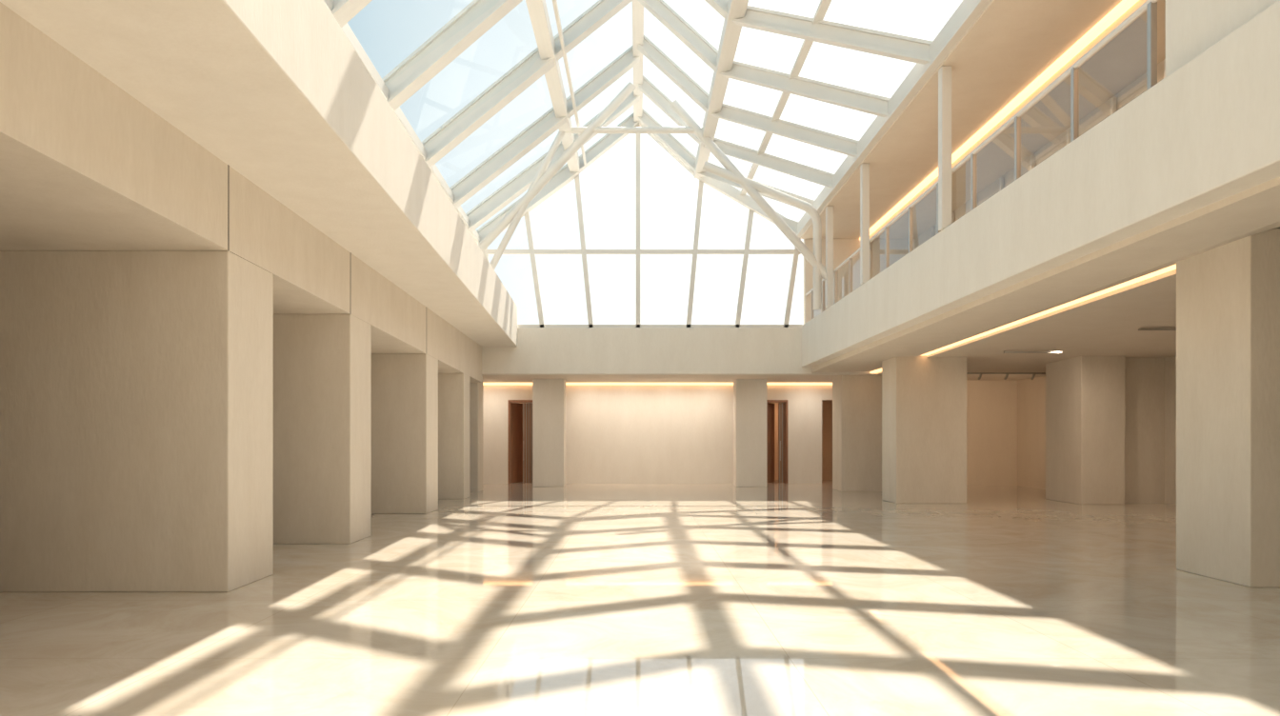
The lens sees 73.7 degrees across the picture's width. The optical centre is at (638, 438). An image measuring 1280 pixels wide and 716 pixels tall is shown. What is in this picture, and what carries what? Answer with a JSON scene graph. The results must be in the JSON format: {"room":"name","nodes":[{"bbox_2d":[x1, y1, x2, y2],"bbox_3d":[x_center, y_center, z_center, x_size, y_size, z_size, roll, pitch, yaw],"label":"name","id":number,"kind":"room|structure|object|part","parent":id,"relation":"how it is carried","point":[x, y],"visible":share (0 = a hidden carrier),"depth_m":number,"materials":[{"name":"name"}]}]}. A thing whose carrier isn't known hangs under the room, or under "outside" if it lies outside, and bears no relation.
{"room":"atrium","nodes":[
{"label":"atrium","id":0,"kind":"room"},
{"bbox_2d":[0,1,481,382],"bbox_3d":[-6.546,-2.349,9.150,5.308,1.414,32.300,0,0,0],"label":"wall","id":1,"kind":"structure","parent":0,"point":[85,165],"depth_m":7.81,"materials":[{"name":"beige paint"}]},
{"bbox_2d":[227,164,229,250],"bbox_3d":[-4.256,-2.388,8.850,0.026,0.883,0.024,0,0,0],"label":"trim","id":2,"kind":"structure","parent":1,"relation":"attached to","point":[228,165],"depth_m":8.84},
{"bbox_2d":[0,0,517,346],"bbox_3d":[-3.675,-3.299,9.150,3.050,1.202,32.300,0,0,0],"label":"beam","id":3,"kind":"structure","parent":1,"relation":"attached to","point":[276,90],"depth_m":7.95,"materials":[{"name":"white paint"}]},
{"bbox_2d":[350,252,351,314],"bbox_3d":[-4.347,-2.334,12.870,0.026,0.925,0.024,0,0,0],"label":"trim","id":4,"kind":"structure","parent":1,"relation":"attached to","point":[350,252],"depth_m":12.88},
{"bbox_2d":[0,480,1279,715],"bbox_3d":[2.000,1.750,12.500,24.000,0.300,41.000,0,0,0],"label":"floor","id":5,"kind":"structure","parent":0,"point":[513,599],"depth_m":7.61,"materials":[{"name":"stone"}]},
{"bbox_2d":[0,250,273,592],"bbox_3d":[-6.725,-0.173,9.425,4.951,3.546,1.150,0,0,0],"label":"column","id":6,"kind":"structure","parent":5,"relation":"on","point":[136,387],"depth_m":8.85,"materials":[{"name":"beige paint"}]},
{"bbox_2d":[273,314,370,543],"bbox_3d":[-6.770,-0.136,13.410,4.860,3.472,1.080,0,0,0],"label":"column","id":7,"kind":"structure","parent":5,"relation":"on","point":[322,362],"depth_m":12.87,"materials":[{"name":"beige paint"}]},
{"bbox_2d":[370,353,438,514],"bbox_3d":[-6.827,-0.089,18.530,4.746,3.378,1.140,0,0,0],"label":"column","id":8,"kind":"structure","parent":5,"relation":"on","point":[404,387],"depth_m":17.96,"materials":[{"name":"beige paint"}]},
{"bbox_2d":[438,373,469,499],"bbox_3d":[-6.876,-0.049,22.750,4.648,3.297,0.900,0,0,0],"label":"column","id":9,"kind":"structure","parent":5,"relation":"on","point":[453,389],"depth_m":22.30,"materials":[{"name":"beige paint"}]},
{"bbox_2d":[469,376,482,492],"bbox_3d":[-6.125,-0.150,25.760,2.750,3.500,0.880,0,0,0],"label":"column","id":10,"kind":"structure","parent":5,"relation":"on","point":[475,389],"depth_m":25.32,"materials":[{"name":"beige paint"}]},
{"bbox_2d":[481,327,876,375],"bbox_3d":[-1.000,-2.585,25.550,16.400,1.370,0.500,0,0,0],"label":"beam","id":11,"kind":"structure","parent":10,"relation":"on","point":[538,350],"depth_m":25.30,"materials":[{"name":"white paint"}]},
{"bbox_2d":[482,247,489,261],"bbox_3d":[-4.450,-4.629,25.450,0.437,2.731,0.140,0,0,0],"label":"mullion","id":12,"kind":"object","parent":11,"relation":"on","point":[485,252],"visible":0.17,"depth_m":25.38,"materials":[{"name":"white paint"}]},
{"bbox_2d":[524,211,544,327],"bbox_3d":[-3.100,-5.090,25.450,0.636,3.655,0.140,0,0,0],"label":"mullion","id":13,"kind":"object","parent":11,"relation":"on","point":[527,215],"visible":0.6,"depth_m":25.38,"materials":[{"name":"white paint"}]},
{"bbox_2d":[574,174,593,327],"bbox_3d":[-1.625,-5.643,25.450,0.588,4.757,0.140,0,0,0],"label":"mullion","id":14,"kind":"object","parent":11,"relation":"on","point":[576,179],"visible":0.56,"depth_m":25.38,"materials":[{"name":"white paint"}]},
{"bbox_2d":[636,125,639,327],"bbox_3d":[0.000,-6.385,25.450,0.140,6.230,0.140,0,0,0],"label":"mullion","id":15,"kind":"object","parent":11,"relation":"on","point":[637,134],"visible":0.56,"depth_m":25.38,"materials":[{"name":"white paint"}]},
{"bbox_2d":[487,249,800,254],"bbox_3d":[0.025,-5.550,25.450,9.650,0.140,0.100,0,0,0],"label":"transom","id":16,"kind":"object","parent":15,"relation":"attached to","point":[490,251],"visible":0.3,"depth_m":25.40,"materials":[{"name":"white paint"}]},
{"bbox_2d":[517,324,802,327],"bbox_3d":[0.000,-3.320,25.450,9.800,0.120,0.140,0,0,0],"label":"sill","id":17,"kind":"structure","parent":11,"relation":"on","point":[518,326],"depth_m":25.38,"materials":[{"name":"white paint"}]},
{"bbox_2d":[686,180,703,325],"bbox_3d":[1.700,-5.531,25.450,0.538,4.532,0.140,0,0,0],"label":"mullion","id":18,"kind":"object","parent":11,"relation":"on","point":[701,184],"visible":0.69,"depth_m":25.38,"materials":[{"name":"white paint"}]},
{"bbox_2d":[735,209,754,326],"bbox_3d":[3.175,-5.093,25.450,0.586,3.661,0.140,0,0,0],"label":"mullion","id":19,"kind":"object","parent":11,"relation":"on","point":[750,212],"visible":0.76,"depth_m":25.38,"materials":[{"name":"white paint"}]},
{"bbox_2d":[783,239,800,327],"bbox_3d":[4.600,-4.685,25.450,0.536,2.847,0.140,0,0,0],"label":"mullion","id":20,"kind":"object","parent":11,"relation":"on","point":[796,251],"visible":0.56,"depth_m":25.38,"materials":[{"name":"white paint"}]},
{"bbox_2d":[482,384,508,483],"bbox_3d":[-7.025,-0.165,30.050,4.950,3.530,0.300,0,0,0],"label":"panel","id":21,"kind":"object","parent":5,"relation":"on","point":[495,397],"visible":0.21,"depth_m":29.90,"materials":[{"name":"white paint"}]},
{"bbox_2d":[507,400,511,483],"bbox_3d":[-4.515,0.135,30.050,0.070,2.930,0.360,0,0,0],"label":"door frame","id":22,"kind":"structure","parent":21,"relation":"attached to","point":[509,401],"depth_m":29.87,"materials":[{"name":"brown wood"}]},
{"bbox_2d":[510,402,522,482],"bbox_3d":[-4.280,0.180,30.375,0.045,2.820,0.849,0,0,25],"label":"leaf","id":23,"kind":"object","parent":22,"relation":"attached to","point":[516,410],"visible":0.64,"depth_m":30.27,"materials":[{"name":"brown wood"}]},
{"bbox_2d":[532,379,565,486],"bbox_3d":[-2.935,-0.165,28.300,1.030,3.530,0.800,0,0,0],"label":"column","id":24,"kind":"structure","parent":5,"relation":"on","point":[549,395],"depth_m":27.90,"materials":[{"name":"white paint"}]},
{"bbox_2d":[565,384,733,483],"bbox_3d":[0.425,-0.165,30.050,8.050,3.530,0.300,0,0,0],"label":"wall","id":25,"kind":"structure","parent":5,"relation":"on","point":[615,433],"depth_m":29.90,"materials":[{"name":"white paint"}]},
{"bbox_2d":[733,379,766,486],"bbox_3d":[3.710,-0.165,28.300,1.020,3.530,0.800,0,0,0],"label":"column","id":26,"kind":"structure","parent":5,"relation":"on","point":[750,395],"depth_m":27.90,"materials":[{"name":"white paint"}]},
{"bbox_2d":[766,400,767,483],"bbox_3d":[4.485,0.135,30.050,0.070,2.930,0.360,0,0,0],"label":"door frame","id":27,"kind":"structure","parent":26,"relation":"attached to","point":[767,400],"depth_m":29.87,"materials":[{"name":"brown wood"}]},
{"bbox_2d":[767,402,774,482],"bbox_3d":[4.720,0.180,30.375,0.045,2.820,0.849,0,0,25],"label":"leaf","id":28,"kind":"object","parent":27,"relation":"attached to","point":[770,407],"visible":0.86,"depth_m":30.33,"materials":[{"name":"brown wood"}]},
{"bbox_2d":[787,384,821,483],"bbox_3d":[5.850,-0.165,30.050,1.200,3.530,0.300,0,0,0],"label":"panel","id":29,"kind":"object","parent":5,"relation":"on","point":[804,401],"visible":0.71,"depth_m":29.90,"materials":[{"name":"white paint"}]},
{"bbox_2d":[784,400,787,483],"bbox_3d":[5.215,0.135,30.050,0.070,2.930,0.360,0,0,0],"label":"door frame","id":30,"kind":"structure","parent":29,"relation":"attached to","point":[786,400],"depth_m":29.87,"materials":[{"name":"brown wood"}]},
{"bbox_2d":[778,402,785,483],"bbox_3d":[5.060,0.180,30.030,0.240,2.820,0.080,0,0,0],"label":"door leaf","id":31,"kind":"structure","parent":30,"relation":"attached to","point":[784,404],"depth_m":30.02,"materials":[{"name":"brown wood"}]},
{"bbox_3d":[4.980,0.180,30.005,0.030,2.820,0.030,0,0,0],"label":"slat","id":32,"kind":"part","parent":31,"relation":"part of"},
{"bbox_3d":[5.070,0.180,30.005,0.030,2.820,0.030,0,0,0],"label":"slat","id":33,"kind":"part","parent":31,"relation":"part of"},
{"bbox_2d":[832,375,881,491],"bbox_3d":[7.000,-0.226,26.200,1.800,3.651,1.200,0,0,0],"label":"column","id":34,"kind":"structure","parent":5,"relation":"on","point":[856,399],"depth_m":25.60,"materials":[{"name":"beige paint"}]},
{"bbox_2d":[881,355,966,503],"bbox_3d":[7.155,-0.254,21.400,1.730,3.707,1.200,0,0,0],"label":"column","id":35,"kind":"structure","parent":5,"relation":"on","point":[924,398],"depth_m":20.80,"materials":[{"name":"beige paint"}]},
{"bbox_2d":[1045,356,1124,504],"bbox_3d":[11.175,-0.255,21.400,1.050,3.711,1.800,0,0,0],"label":"column","id":36,"kind":"structure","parent":5,"relation":"on","point":[1085,395],"depth_m":20.50,"materials":[{"name":"beige paint"}]},
{"bbox_2d":[1176,228,1279,587],"bbox_3d":[7.425,-0.322,9.765,1.750,3.844,1.270,0,0,0],"label":"column","id":37,"kind":"structure","parent":5,"relation":"on","point":[1228,295],"depth_m":9.44,"materials":[{"name":"beige paint"}]},
{"bbox_2d":[553,0,728,175],"bbox_3d":[-0.038,-8.693,9.200,3.865,1.893,32.500,0,0,0],"label":"skylight roof","id":38,"kind":"structure","parent":0,"point":[601,11],"depth_m":20.33,"materials":[{"name":"white paint"}]},
{"bbox_2d":[525,0,579,173],"bbox_3d":[-1.870,-8.000,9.150,0.300,0.300,32.300,0,0,0],"label":"purlin","id":39,"kind":"object","parent":38,"relation":"attached to","point":[537,10],"visible":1,"depth_m":18.29,"materials":[{"name":"white paint"}]},
{"bbox_2d":[552,0,586,166],"bbox_3d":[-1.550,-8.100,9.150,0.070,0.120,32.300,0,0,0],"label":"purlin","id":40,"kind":"object","parent":38,"relation":"attached to","point":[554,2],"visible":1,"depth_m":18.49,"materials":[{"name":"white paint"}]},
{"bbox_2d":[632,0,643,121],"bbox_3d":[0.000,-9.500,9.150,0.260,0.340,32.300,0,0,0],"label":"ridge beam","id":41,"kind":"structure","parent":38,"relation":"attached to","point":[637,8],"depth_m":20.57,"materials":[{"name":"white metal"}]},
{"bbox_2d":[478,81,826,310],"bbox_3d":[0.376,-6.212,21.900,9.209,5.823,0.220,0,0,0],"label":"roof truss","id":42,"kind":"object","parent":38,"relation":"attached to","point":[730,172],"visible":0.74,"depth_m":21.82,"materials":[{"name":"white metal"}]},
{"bbox_2d":[693,0,748,178],"bbox_3d":[1.800,-7.850,9.150,0.300,0.300,32.300,0,0,0],"label":"purlin","id":43,"kind":"object","parent":38,"relation":"attached to","point":[736,9],"visible":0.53,"depth_m":18.04,"materials":[{"name":"white paint"}]},
{"bbox_2d":[515,400,832,479],"bbox_3d":[1.850,-0.165,32.750,22.700,3.530,0.300,0,0,0],"label":"wall","id":44,"kind":"structure","parent":0,"point":[827,406],"depth_m":32.60,"materials":[{"name":"paint"}]},
{"bbox_2d":[481,375,1041,382],"bbox_3d":[2.000,-2.115,29.400,22.400,0.370,7.200,0,0,0],"label":"ceiling","id":45,"kind":"structure","parent":0,"point":[486,378],"depth_m":27.67,"materials":[{"name":"paint"}]},
{"bbox_2d":[482,382,832,384],"bbox_3d":[1.200,-1.890,29.790,13.600,0.080,0.100,0,0,0],"label":"light","id":46,"kind":"object","parent":45,"relation":"attached to","point":[483,383],"visible":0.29,"depth_m":29.74,"materials":[{"name":"white plastic"}]},
{"bbox_2d":[766,384,787,399],"bbox_3d":[4.850,-1.630,30.050,0.800,0.600,0.300,0,0,0],"label":"header","id":47,"kind":"object","parent":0,"point":[773,391],"visible":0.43,"depth_m":29.90,"materials":[{"name":"white paint"}]},
{"bbox_2d":[767,400,785,402],"bbox_3d":[4.850,-1.290,30.050,0.660,0.080,0.360,0,0,0],"label":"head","id":48,"kind":"object","parent":47,"relation":"attached to","point":[769,401],"visible":0.79,"depth_m":29.87},
{"bbox_2d":[821,384,832,400],"bbox_3d":[6.725,-1.630,30.050,0.550,0.600,0.300,0,0,0],"label":"header","id":49,"kind":"object","parent":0,"point":[827,390],"visible":0.5,"depth_m":29.90,"materials":[{"name":"white paint"}]},
{"bbox_2d":[803,239,914,324],"bbox_3d":[6.725,-4.735,25.425,3.550,2.930,0.250,0,0,0],"label":"wall","id":50,"kind":"structure","parent":0,"point":[843,249],"depth_m":25.30,"materials":[{"name":"white paint"}]},
{"bbox_2d":[869,0,1147,239],"bbox_3d":[6.760,-5.820,13.600,0.080,0.160,23.200,0,0,0],"label":"trim","id":51,"kind":"structure","parent":50,"relation":"attached to","point":[1139,3],"depth_m":14.38,"materials":[{"name":"paint"}]},
{"bbox_2d":[800,0,1165,239],"bbox_3d":[6.650,-6.050,9.150,3.700,0.300,32.300,0,0,0],"label":"ceiling","id":52,"kind":"structure","parent":0,"point":[1011,43],"depth_m":14.79,"materials":[{"name":"paint"}]},
{"bbox_2d":[795,0,992,238],"bbox_3d":[4.800,-6.100,9.150,0.300,0.340,32.300,0,0,0],"label":"roof beam","id":53,"kind":"structure","parent":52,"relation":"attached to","point":[968,11],"depth_m":14.91,"materials":[{"name":"white metal"}]},
{"bbox_2d":[696,176,795,233],"bbox_3d":[3.300,-6.975,25.300,3.133,1.984,0.220,0,0,0],"label":"rake","id":54,"kind":"object","parent":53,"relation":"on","point":[729,190],"visible":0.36,"depth_m":25.19,"materials":[{"name":"white paint"}]},
{"bbox_2d":[698,170,814,206],"bbox_3d":[3.300,-6.975,23.780,3.848,2.022,0.240,0,0,36],"label":"rafter","id":55,"kind":"object","parent":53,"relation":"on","point":[706,173],"visible":0.18,"depth_m":23.95,"materials":[{"name":"white paint"}]},
{"bbox_2d":[703,138,833,187],"bbox_3d":[3.300,-6.975,21.510,3.848,2.022,0.240,0,0,36],"label":"rafter","id":56,"kind":"object","parent":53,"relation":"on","point":[806,172],"visible":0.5,"depth_m":21.29,"materials":[{"name":"white paint"}]},
{"bbox_2d":[709,103,858,157],"bbox_3d":[3.300,-6.975,19.240,3.848,2.022,0.240,0,0,36],"label":"rafter","id":57,"kind":"object","parent":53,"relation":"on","point":[782,128],"visible":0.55,"depth_m":19.07,"materials":[{"name":"white paint"}]},
{"bbox_2d":[783,217,798,233],"bbox_3d":[4.561,-6.239,25.125,0.720,0.550,0.240,0,0,36],"label":"rafter","id":58,"kind":"object","parent":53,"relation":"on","point":[791,224],"visible":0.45,"depth_m":25.05,"materials":[{"name":"white paint"}]},
{"bbox_2d":[719,60,890,117],"bbox_3d":[3.300,-6.975,16.970,3.848,2.022,0.240,0,0,36],"label":"rafter","id":59,"kind":"object","parent":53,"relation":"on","point":[853,99],"visible":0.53,"depth_m":16.79,"materials":[{"name":"white paint"}]},
{"bbox_2d":[730,5,932,64],"bbox_3d":[3.300,-6.975,14.700,3.848,2.022,0.240,0,0,36],"label":"rafter","id":60,"kind":"object","parent":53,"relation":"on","point":[851,37],"visible":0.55,"depth_m":14.52,"materials":[{"name":"white paint"}]},
{"bbox_3d":[3.300,-7.115,9.150,3.000,1.750,32.300,0,0,0],"label":"glazing","id":61,"kind":"object","parent":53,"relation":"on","visible":0},
{"bbox_2d":[740,0,831,195],"bbox_3d":[3.100,-7.212,9.150,0.160,0.070,32.300,0,0,0],"label":"purlin","id":62,"kind":"object","parent":61,"relation":"attached to","point":[824,5],"visible":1,"depth_m":16.81,"materials":[{"name":"white paint"}]},
{"bbox_2d":[869,167,938,235],"bbox_3d":[6.561,-5.865,21.446,0.216,0.070,6.041,0,0,0],"label":"light","id":63,"kind":"object","parent":52,"relation":"attached to","point":[934,173],"depth_m":20.94,"materials":[{"name":"white plastic"}]},
{"bbox_2d":[951,0,1139,163],"bbox_3d":[6.561,-5.865,14.737,0.217,0.070,6.738,0,0,0],"label":"light","id":64,"kind":"object","parent":52,"relation":"attached to","point":[1111,16],"depth_m":13.59,"materials":[{"name":"white plastic"}]},
{"bbox_2d":[966,380,1017,485],"bbox_3d":[10.460,-0.175,28.700,4.880,3.550,0.200,0,0,0],"label":"wall","id":65,"kind":"structure","parent":0,"point":[991,406],"depth_m":28.60,"materials":[{"name":"paint"}]},
{"bbox_2d":[873,268,1176,376],"bbox_3d":[10.125,-2.309,9.400,6.150,0.881,32.800,0,0,0],"label":"ceiling","id":66,"kind":"structure","parent":0,"point":[1108,324],"depth_m":17.00,"materials":[{"name":"paint"}]},
{"bbox_2d":[966,372,1045,379],"bbox_3d":[10.050,-1.740,24.085,2.900,0.199,0.185,0,0,0],"label":"track spotlight","id":67,"kind":"object","parent":66,"relation":"attached to","point":[979,373],"visible":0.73,"depth_m":24.00,"materials":[{"name":"metal"}]},
{"bbox_3d":[10.050,-1.820,24.025,2.900,0.040,0.050,0,0,0],"label":"rail","id":68,"kind":"part","parent":67,"relation":"part of","materials":[{"name":"metal"}]},
{"bbox_2d":[1003,351,1062,353],"bbox_3d":[8.950,-1.945,19.340,1.300,0.040,0.080,0,0,0],"label":"ceiling light","id":69,"kind":"object","parent":66,"relation":"in","point":[1004,351],"visible":1,"depth_m":19.30,"materials":[{"name":"metal"}]},
{"bbox_2d":[1138,327,1176,330],"bbox_3d":[10.000,-2.018,15.840,1.400,0.040,0.080,0,0,0],"label":"ceiling vent","id":70,"kind":"object","parent":66,"relation":"in","point":[1140,329],"visible":0.43,"depth_m":15.80,"materials":[{"name":"metal"}]},
{"bbox_2d":[1017,376,1045,489],"bbox_3d":[12.800,-0.175,24.900,0.200,3.550,7.400,0,0,0],"label":"wall","id":71,"kind":"structure","parent":0,"point":[1030,393],"depth_m":27.52,"materials":[{"name":"paint"}]},
{"bbox_2d":[914,59,1164,248],"bbox_3d":[8.350,-4.375,9.150,0.300,3.050,32.300,0,0,0],"label":"wall","id":72,"kind":"structure","parent":0,"point":[1139,86],"depth_m":16.60,"materials":[{"name":"paint"}]},
{"bbox_2d":[811,176,1279,372],"bbox_3d":[6.100,-2.350,9.250,1.900,0.800,32.500,0,0,0],"label":"ceiling","id":73,"kind":"structure","parent":0,"point":[1255,210],"depth_m":10.69,"materials":[{"name":"paint"}]},
{"bbox_2d":[870,264,1176,373],"bbox_3d":[6.960,-2.110,17.860,0.160,0.383,14.880,0,0,0],"label":"light","id":74,"kind":"object","parent":73,"relation":"attached to","point":[1173,267],"visible":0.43,"depth_m":13.96,"materials":[{"name":"white plastic"}]},
{"bbox_2d":[1124,358,1164,503],"bbox_3d":[12.375,-0.250,21.050,1.250,3.700,0.300,0,0,0],"label":"wall","id":75,"kind":"structure","parent":0,"point":[1144,377],"depth_m":20.90,"materials":[{"name":"beige paint"}]},
{"bbox_2d":[1164,356,1176,504],"bbox_3d":[13.050,-0.575,13.000,0.300,4.350,40.000,0,0,0],"label":"wall","id":76,"kind":"structure","parent":0,"point":[1170,362],"depth_m":20.66,"materials":[{"name":"beige paint"}]},
{"bbox_2d":[1165,0,1278,77],"bbox_3d":[5.160,-4.600,0.525,0.380,2.600,15.050,0,0,0],"label":"wall","id":77,"kind":"structure","parent":0,"point":[1192,27],"depth_m":7.57,"materials":[{"name":"white paint"}]},
{"bbox_3d":[7.075,-2.800,9.150,3.850,0.100,32.300,0,0,0],"label":"floor","id":78,"kind":"structure","parent":0,"visible":0},
{"bbox_2d":[801,0,1279,367],"bbox_3d":[5.025,-2.710,9.150,0.350,1.220,32.300,0,0,0],"label":"parapet","id":79,"kind":"structure","parent":78,"relation":"attached to","point":[1207,133],"depth_m":8.89,"materials":[{"name":"white paint"}]},
{"bbox_2d":[825,206,833,308],"bbox_3d":[4.890,-4.610,21.800,0.160,2.570,0.180,0,0,0],"label":"steel post","id":80,"kind":"object","parent":79,"relation":"on","point":[829,210],"visible":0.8,"depth_m":21.71,"materials":[{"name":"white metal"}]},
{"bbox_2d":[860,163,869,284],"bbox_3d":[4.890,-4.610,18.400,0.160,2.570,0.180,0,0,0],"label":"steel post","id":81,"kind":"object","parent":79,"relation":"on","point":[864,168],"visible":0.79,"depth_m":18.31,"materials":[{"name":"white metal"}]},
{"bbox_2d":[938,65,951,230],"bbox_3d":[4.890,-4.610,13.600,0.160,2.570,0.180,0,0,0],"label":"steel post","id":82,"kind":"object","parent":79,"relation":"on","point":[945,71],"visible":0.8,"depth_m":13.51,"materials":[{"name":"white metal"}]},
{"bbox_2d":[805,0,1158,319],"bbox_3d":[5.000,-3.792,16.675,0.070,0.984,17.250,0,0,0],"label":"glass railing","id":83,"kind":"object","parent":79,"relation":"on","point":[1150,6],"visible":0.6,"depth_m":10.69,"materials":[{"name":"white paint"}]},
{"bbox_3d":[5.000,-3.775,24.470,0.060,0.950,0.060,0,0,0],"label":"post","id":84,"kind":"part","parent":83,"relation":"part of","materials":[{"name":"metal"}]},
{"bbox_3d":[5.000,-3.775,23.000,0.060,0.950,0.060,0,0,0],"label":"post","id":85,"kind":"part","parent":83,"relation":"part of","materials":[{"name":"metal"}]},
{"bbox_3d":[5.000,-3.775,21.530,0.060,0.950,0.060,0,0,0],"label":"post","id":86,"kind":"part","parent":83,"relation":"part of","materials":[{"name":"metal"}]},
{"bbox_3d":[5.000,-3.775,20.060,0.060,0.950,0.060,0,0,0],"label":"post","id":87,"kind":"part","parent":83,"relation":"part of","materials":[{"name":"metal"}]},
{"bbox_3d":[5.000,-3.775,17.120,0.060,0.950,0.060,0,0,0],"label":"post","id":88,"kind":"part","parent":83,"relation":"part of","materials":[{"name":"metal"}]},
{"bbox_3d":[5.000,-3.775,15.650,0.060,0.950,0.060,0,0,0],"label":"post","id":89,"kind":"part","parent":83,"relation":"part of","materials":[{"name":"metal"}]},
{"bbox_3d":[5.000,-3.775,14.180,0.060,0.950,0.060,0,0,0],"label":"post","id":90,"kind":"part","parent":83,"relation":"part of","materials":[{"name":"metal"}]},
{"bbox_3d":[5.000,-3.775,12.710,0.060,0.950,0.060,0,0,0],"label":"post","id":91,"kind":"part","parent":83,"relation":"part of","materials":[{"name":"metal"}]},
{"bbox_3d":[5.000,-3.775,11.240,0.060,0.950,0.060,0,0,0],"label":"post","id":92,"kind":"part","parent":83,"relation":"part of","materials":[{"name":"metal"}]},
{"bbox_3d":[5.000,-3.775,9.770,0.060,0.950,0.060,0,0,0],"label":"post","id":93,"kind":"part","parent":83,"relation":"part of","materials":[{"name":"metal"}]},
{"bbox_3d":[5.000,-3.775,8.300,0.060,0.950,0.060,0,0,0],"label":"post","id":94,"kind":"part","parent":83,"relation":"part of","materials":[{"name":"metal"}]},
{"bbox_2d":[930,59,1165,238],"bbox_3d":[8.155,-4.345,16.140,0.070,2.990,15.080,0,0,0],"label":"glass screen","id":95,"kind":"object","parent":78,"relation":"on","point":[1113,100],"visible":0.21,"depth_m":17.60,"materials":[{"name":"white paint"}]},
{"bbox_3d":[-4.307,-4.850,9.150,1.560,1.900,32.300,0,0,0],"label":"wall","id":96,"kind":"structure","parent":0,"visible":0},
{"bbox_2d":[323,0,479,243],"bbox_3d":[-4.157,-5.850,9.150,0.220,0.220,32.325,0,0,-2],"label":"eave","id":97,"kind":"object","parent":96,"relation":"attached to","point":[346,29],"visible":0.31,"depth_m":15.55,"materials":[{"name":"white paint"}]},
{"bbox_2d":[331,0,372,27],"bbox_3d":[-3.063,-6.925,11.700,2.641,2.432,0.360,0,0,0],"label":"rafter","id":98,"kind":"object","parent":97,"relation":"on","point":[343,11],"visible":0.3,"depth_m":11.68,"materials":[{"name":"white paint"}]},
{"bbox_2d":[381,0,522,110],"bbox_3d":[-3.122,-6.925,14.700,2.751,2.438,0.360,0,0,0],"label":"rafter","id":99,"kind":"object","parent":97,"relation":"on","point":[478,16],"visible":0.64,"depth_m":14.59,"materials":[{"name":"white paint"}]},
{"bbox_2d":[421,47,555,166],"bbox_3d":[-3.182,-6.925,17.800,2.865,2.444,0.360,0,0,0],"label":"rafter","id":100,"kind":"object","parent":97,"relation":"on","point":[531,68],"visible":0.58,"depth_m":17.69,"materials":[{"name":"white paint"}]},
{"bbox_2d":[449,106,567,208],"bbox_3d":[-3.244,-6.925,21.000,2.983,2.449,0.360,0,0,0],"label":"rafter","id":101,"kind":"object","parent":97,"relation":"on","point":[541,129],"visible":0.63,"depth_m":20.89,"materials":[{"name":"white paint"}]},
{"bbox_2d":[465,140,564,231],"bbox_3d":[-3.291,-6.925,23.400,3.072,2.453,0.360,0,0,0],"label":"rafter","id":102,"kind":"object","parent":97,"relation":"on","point":[519,184],"visible":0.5,"depth_m":23.29,"materials":[{"name":"white paint"}]},
{"bbox_2d":[476,163,579,243],"bbox_3d":[-3.328,-6.925,25.300,3.142,2.456,0.360,0,0,0],"label":"rafter","id":103,"kind":"object","parent":97,"relation":"on","point":[563,177],"visible":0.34,"depth_m":25.19,"materials":[{"name":"white paint"}]},
{"bbox_3d":[-3.635,0.135,30.050,0.070,2.930,0.360,0,0,0],"label":"door frame","id":104,"kind":"structure","parent":0,"visible":0},
{"bbox_2d":[522,402,532,483],"bbox_3d":[-3.865,0.180,30.030,0.390,2.820,0.080,0,0,0],"label":"door leaf","id":105,"kind":"structure","parent":104,"relation":"attached to","point":[524,403],"depth_m":30.02,"materials":[{"name":"brown wood"}]},
{"bbox_2d":[510,400,532,402],"bbox_3d":[-4.075,-1.290,30.050,0.810,0.080,0.360,0,0,0],"label":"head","id":106,"kind":"object","parent":105,"relation":"on","point":[511,401],"visible":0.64,"depth_m":29.87},
{"bbox_2d":[508,384,532,399],"bbox_3d":[-4.075,-1.630,30.050,0.950,0.600,0.300,0,0,0],"label":"header","id":107,"kind":"object","parent":106,"relation":"on","point":[515,391],"visible":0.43,"depth_m":29.90,"materials":[{"name":"white paint"}]},
{"bbox_3d":[-4.020,0.180,30.005,0.030,2.820,0.030,0,0,0],"label":"slat","id":108,"kind":"part","parent":105,"relation":"part of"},
{"bbox_3d":[-3.930,0.180,30.005,0.030,2.820,0.030,0,0,0],"label":"slat","id":109,"kind":"part","parent":105,"relation":"part of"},
{"bbox_3d":[-3.840,0.180,30.005,0.030,2.820,0.030,0,0,0],"label":"slat","id":110,"kind":"part","parent":105,"relation":"part of","materials":[{"name":"brown wood"}]},
{"bbox_3d":[-3.750,0.180,30.005,0.030,2.820,0.030,0,0,0],"label":"slat","id":111,"kind":"part","parent":105,"relation":"part of","materials":[{"name":"brown wood"}]}
]}

